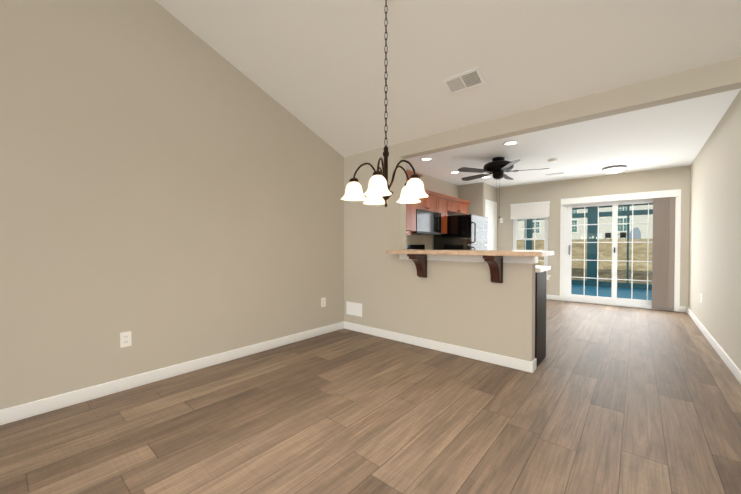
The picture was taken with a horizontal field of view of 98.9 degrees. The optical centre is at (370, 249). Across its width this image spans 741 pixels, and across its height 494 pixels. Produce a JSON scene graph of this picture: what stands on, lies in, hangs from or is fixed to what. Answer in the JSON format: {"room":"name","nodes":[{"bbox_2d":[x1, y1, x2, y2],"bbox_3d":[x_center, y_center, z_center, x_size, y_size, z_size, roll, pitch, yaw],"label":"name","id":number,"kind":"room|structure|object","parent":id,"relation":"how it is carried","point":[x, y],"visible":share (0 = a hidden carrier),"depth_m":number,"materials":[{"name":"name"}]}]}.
{"room":"empty dining room","nodes":[
{"label":"empty dining room","id":0,"kind":"room"},
{"bbox_2d":[0,0,458,409],"bbox_3d":[-0.443,-0.971,4.239,0.120,4.050,9.170,1,1,40],"label":"wall","id":1,"kind":"structure","parent":0,"point":[171,189],"depth_m":2.52,"materials":[{"name":"paint"}]},
{"bbox_2d":[120,331,131,347],"bbox_3d":[-1.888,0.690,2.446,0.009,0.114,0.070,1,1,40],"label":"outlet","id":2,"kind":"object","parent":1,"relation":"attached to","point":[125,339],"visible":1,"depth_m":2.44,"materials":[{"name":"white plastic"}]},
{"bbox_2d":[0,321,343,424],"bbox_3d":[-1.807,1.031,2.538,0.019,0.095,4.528,1,1,40],"label":"baseboard","id":3,"kind":"structure","parent":1,"relation":"attached to","point":[27,410],"depth_m":2.52,"materials":[{"name":"white wood"}]},
{"bbox_2d":[321,297,325,306],"bbox_3d":[-0.591,0.658,3.987,0.009,0.114,0.070,1,1,40],"label":"outlet","id":4,"kind":"object","parent":1,"relation":"attached to","point":[323,302],"visible":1,"depth_m":3.98,"materials":[{"name":"white plastic"}]},
{"bbox_2d":[407,235,429,249],"bbox_3d":[0.433,-0.063,5.193,0.008,0.384,2.202,1,1,40],"label":"backsplash","id":5,"kind":"structure","parent":1,"relation":"attached to","point":[417,240],"depth_m":5.73,"materials":[{"name":"tile"}]},
{"bbox_2d":[418,189,437,211],"bbox_3d":[0.785,-0.799,5.331,0.352,0.304,0.816,1,1,40],"label":"upper cabinet","id":6,"kind":"object","parent":1,"relation":"attached to","point":[430,203],"depth_m":5.31,"materials":[{"name":"brown wood"}]},
{"bbox_2d":[411,209,440,234],"bbox_3d":[0.830,-0.454,5.299,0.466,0.377,0.810,1,1,40],"label":"microwave","id":7,"kind":"object","parent":6,"relation":"attached to","point":[428,222],"visible":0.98,"depth_m":5.14,"materials":[{"name":"black"}]},
{"bbox_2d":[438,193,449,232],"bbox_3d":[1.162,-0.627,5.781,0.352,0.659,0.346,1,1,40],"label":"upper cabinet","id":8,"kind":"object","parent":1,"relation":"attached to","point":[444,205],"depth_m":5.70,"materials":[{"name":"brown wood"}]},
{"bbox_2d":[450,197,461,212],"bbox_3d":[1.442,-0.842,6.111,0.352,0.239,0.516,1,1,40],"label":"upper cabinet","id":9,"kind":"object","parent":1,"relation":"attached to","point":[455,205],"depth_m":6.06,"materials":[{"name":"brown wood"}]},
{"bbox_2d":[450,201,469,215],"bbox_3d":[1.707,-0.846,6.426,0.352,0.239,0.516,1,1,40],"label":"upper cabinet","id":10,"kind":"object","parent":1,"relation":"attached to","point":[464,203],"depth_m":6.40,"materials":[{"name":"brown wood"}]},
{"bbox_2d":[0,299,740,493],"bbox_3d":[1.008,1.101,3.046,3.915,0.060,9.170,1,1,40],"label":"floor","id":11,"kind":"structure","parent":0,"point":[606,399],"depth_m":1.97,"materials":[{"name":"brown wood"}]},
{"bbox_2d":[406,245,424,249],"bbox_3d":[0.926,0.476,5.218,0.680,1.130,0.760,1,1,40],"label":"range","id":12,"kind":"object","parent":11,"relation":"on","point":[419,247],"visible":0.06,"depth_m":5.46,"materials":[{"name":"black metal"}]},
{"bbox_2d":[434,214,487,249],"bbox_3d":[1.773,0.196,6.115,0.796,1.665,0.810,1,1,40],"label":"refrigerator","id":13,"kind":"object","parent":11,"relation":"on","point":[468,232],"visible":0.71,"depth_m":5.79,"materials":[{"name":"black"}]},
{"bbox_2d":[535,269,546,366],"bbox_3d":[1.095,0.630,3.469,1.402,0.870,0.397,1,1,40],"label":"base cabinet","id":14,"kind":"object","parent":11,"relation":"on","point":[540,310],"depth_m":2.98,"materials":[{"name":"black wood"}]},
{"bbox_2d":[536,265,550,272],"bbox_3d":[1.010,0.173,3.561,1.716,0.038,0.437,1,1,40],"label":"countertop","id":15,"kind":"structure","parent":14,"relation":"on","point":[542,269],"depth_m":3.00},
{"bbox_2d":[155,0,740,156],"bbox_3d":[-0.447,-2.142,1.270,3.915,1.885,4.648,1,1,40],"label":"ceiling","id":16,"kind":"structure","parent":0,"point":[316,67],"depth_m":2.45,"materials":[{"name":"paint"}]},
{"bbox_2d":[341,0,427,206],"bbox_3d":[0.118,-0.996,2.071,0.562,1.432,0.564,1,1,40],"label":"chandelier","id":17,"kind":"object","parent":16,"relation":"hanging from","point":[378,191],"visible":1,"depth_m":2.03,"materials":[{"name":"white glass"}]},
{"bbox_2d":[443,67,484,94],"bbox_3d":[0.775,-1.401,2.637,0.300,0.066,0.162,1,1,40],"label":"ceiling vent","id":18,"kind":"object","parent":16,"relation":"in","point":[466,80],"visible":1,"depth_m":2.63,"materials":[{"name":"white metal"}]},
{"bbox_2d":[459,182,496,216],"bbox_3d":[2.411,-0.278,7.120,0.550,2.583,0.800,1,1,40],"label":"wall","id":19,"kind":"structure","parent":0,"point":[476,194],"depth_m":6.78,"materials":[{"name":"paint"}]},
{"bbox_2d":[485,199,496,249],"bbox_3d":[2.667,-0.029,6.934,0.082,2.090,0.720,1,1,40],"label":"door frame","id":20,"kind":"structure","parent":19,"relation":"attached to","point":[491,210],"depth_m":6.97,"materials":[{"name":"white"}]},
{"bbox_2d":[344,57,740,361],"bbox_3d":[1.088,-0.222,3.121,3.675,2.583,0.120,1,1,40],"label":"wall","id":21,"kind":"structure","parent":0,"point":[471,305],"depth_m":3.23,"materials":[{"name":"paint"}]},
{"bbox_2d":[346,301,361,316],"bbox_3d":[-0.215,0.771,4.146,0.280,0.170,0.010,1,1,40],"label":"air vent","id":22,"kind":"object","parent":21,"relation":"in","point":[353,308],"visible":1,"depth_m":4.14,"materials":[{"name":"white metal"}]},
{"bbox_2d":[406,173,417,232],"bbox_3d":[0.279,-0.589,4.093,0.520,0.689,0.328,1,1,40],"label":"upper cabinet","id":23,"kind":"object","parent":21,"relation":"attached to","point":[411,208],"depth_m":3.96,"materials":[{"name":"brown wood"}]},
{"bbox_2d":[344,321,535,372],"bbox_3d":[0.542,1.017,3.511,2.301,0.095,0.017,1,1,40],"label":"baseboard","id":24,"kind":"structure","parent":21,"relation":"attached to","point":[528,366],"depth_m":3.26,"materials":[{"name":"white wood"}]},
{"bbox_2d":[399,254,537,263],"bbox_3d":[0.926,0.079,3.256,1.428,0.069,0.166,1,1,40],"label":"trim","id":25,"kind":"structure","parent":21,"relation":"attached to","point":[507,259],"depth_m":3.10,"materials":[{"name":"white wood"}]},
{"bbox_2d":[386,249,553,282],"bbox_3d":[0.906,0.151,3.148,1.530,0.297,0.485,1,1,40],"label":"bar","id":26,"kind":"object","parent":21,"relation":"attached to","point":[493,259],"visible":1,"depth_m":2.89,"materials":[{"name":"laminate"}]},
{"bbox_2d":[406,88,740,187],"bbox_3d":[2.544,-1.462,4.834,3.915,0.150,4.402,1,1,40],"label":"ceiling","id":27,"kind":"structure","parent":0,"point":[673,134],"depth_m":4.26,"materials":[{"name":"paint"}]},
{"bbox_2d":[420,157,432,160],"bbox_3d":[0.851,-1.383,4.823,0.190,0.007,0.190,1,1,40],"label":"recessed light","id":28,"kind":"object","parent":27,"relation":"in","point":[426,159],"visible":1,"depth_m":4.83,"materials":[{"name":"white glass"}]},
{"bbox_2d":[458,157,548,217],"bbox_3d":[1.962,-0.930,4.840,1.299,0.912,1.253,1,1,40],"label":"ceiling fan","id":29,"kind":"object","parent":27,"relation":"hanging from","point":[497,167],"visible":1,"depth_m":4.70,"materials":[{"name":"black metal"}]},
{"bbox_2d":[503,141,518,145],"bbox_3d":[1.802,-1.372,4.075,0.190,0.007,0.190,1,1,40],"label":"recessed light","id":30,"kind":"object","parent":27,"relation":"in","point":[508,143],"visible":0.96,"depth_m":4.09,"materials":[{"name":"white"}]},
{"bbox_2d":[546,172,564,175],"bbox_3d":[3.394,-1.395,5.826,0.300,0.010,0.110,1,1,40],"label":"ceiling vent","id":31,"kind":"object","parent":27,"relation":"in","point":[555,174],"visible":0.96,"depth_m":5.83,"materials":[{"name":"white metal"}]},
{"bbox_2d":[602,165,626,172],"bbox_3d":[4.113,-1.347,5.346,0.330,0.092,0.330,1,1,40],"label":"dome ceiling light","id":32,"kind":"object","parent":27,"relation":"attached to","point":[614,169],"visible":1,"depth_m":5.25,"materials":[{"name":"white glass"}]},
{"bbox_2d":[497,166,689,306],"bbox_3d":[3.913,-0.269,6.478,3.915,2.583,0.150,1,1,40],"label":"wall","id":33,"kind":"structure","parent":0,"point":[554,193],"depth_m":6.20,"materials":[{"name":"paint"}]},
{"bbox_2d":[510,201,549,218],"bbox_3d":[3.399,-0.844,6.771,0.770,0.335,0.040,1,1,40],"label":"window shade","id":34,"kind":"object","parent":33,"relation":"attached to","point":[530,210],"visible":0.95,"depth_m":6.74,"materials":[{"name":"white fabric"}]},
{"bbox_2d":[513,218,547,274],"bbox_3d":[3.457,-0.222,6.849,0.700,1.480,0.070,1,1,40],"label":"kitchen window","id":35,"kind":"structure","parent":33,"relation":"in","point":[515,242],"depth_m":6.79,"materials":[{"name":"white plastic"}]},
{"bbox_2d":[546,294,559,299],"bbox_3d":[3.398,0.971,6.821,1.170,0.095,0.015,1,1,40],"label":"baseboard","id":36,"kind":"structure","parent":33,"relation":"attached to","point":[553,297],"depth_m":6.51,"materials":[{"name":"white wood"}]},
{"bbox_2d":[565,199,672,310],"bbox_3d":[4.549,0.038,5.902,1.605,1.985,0.138,1,1,40],"label":"sliding glass door","id":37,"kind":"structure","parent":33,"relation":"in","point":[613,299],"depth_m":5.93,"materials":[{"name":"white plastic"}]},
{"bbox_2d":[562,193,677,309],"bbox_3d":[4.487,0.025,5.828,1.665,1.955,0.060,1,1,40],"label":"vertical blind","id":38,"kind":"object","parent":37,"relation":"attached to","point":[663,259],"visible":1,"depth_m":5.40,"materials":[{"name":"beige fabric"}]},
{"bbox_2d":[560,189,680,311],"bbox_3d":[4.519,0.003,5.866,1.749,2.057,0.030,1,1,40],"label":"door frame","id":39,"kind":"structure","parent":33,"relation":"attached to","point":[677,254],"depth_m":5.52,"materials":[{"name":"white wood"}]},
{"bbox_2d":[688,90,740,369],"bbox_3d":[2.460,-0.936,1.795,0.120,4.050,9.170,1,1,40],"label":"wall","id":40,"kind":"structure","parent":0,"point":[715,229],"depth_m":3.32,"materials":[{"name":"paint"}]},
{"bbox_2d":[684,307,740,383],"bbox_3d":[2.399,1.040,1.855,0.015,0.095,8.900,1,1,40],"label":"baseboard","id":41,"kind":"structure","parent":40,"relation":"attached to","point":[723,355],"depth_m":3.26,"materials":[{"name":"white wood"}]},
{"label":"outside","id":42,"kind":"structure","parent":0,"visible":0},
{"bbox_2d":[517,239,652,283],"bbox_3d":[21.297,0.361,14.467,80.000,1.700,34.450,1,1,40],"label":"bank","id":43,"kind":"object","parent":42,"point":[642,274],"depth_m":11.87,"materials":[{"name":"plant"}]},
{"bbox_2d":[517,203,652,299],"bbox_3d":[5.331,-0.145,8.488,6.940,2.680,4.750,1,1,40],"label":"porch","id":44,"kind":"object","parent":43,"relation":"on","point":[593,273],"depth_m":9.66,"materials":[{"name":"teal"}]},
{"bbox_2d":[517,205,652,238],"bbox_3d":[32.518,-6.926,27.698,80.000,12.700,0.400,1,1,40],"label":"house","id":45,"kind":"structure","parent":43,"relation":"on","point":[608,220],"depth_m":33.84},
{"bbox_2d":[599,232,625,238],"bbox_3d":[22.660,-1.187,30.292,2.780,0.950,1.750,1,1,40],"label":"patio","id":46,"kind":"structure","parent":43,"relation":"on","point":[623,234],"depth_m":30.18,"materials":[{"name":"black"}]},
{"bbox_2d":[629,227,640,238],"bbox_3d":[24.407,-1.387,29.243,0.900,1.380,0.700,1,1,40],"label":"grill","id":47,"kind":"object","parent":43,"relation":"on","point":[637,232],"depth_m":28.94,"materials":[{"name":"blue"}]}
]}

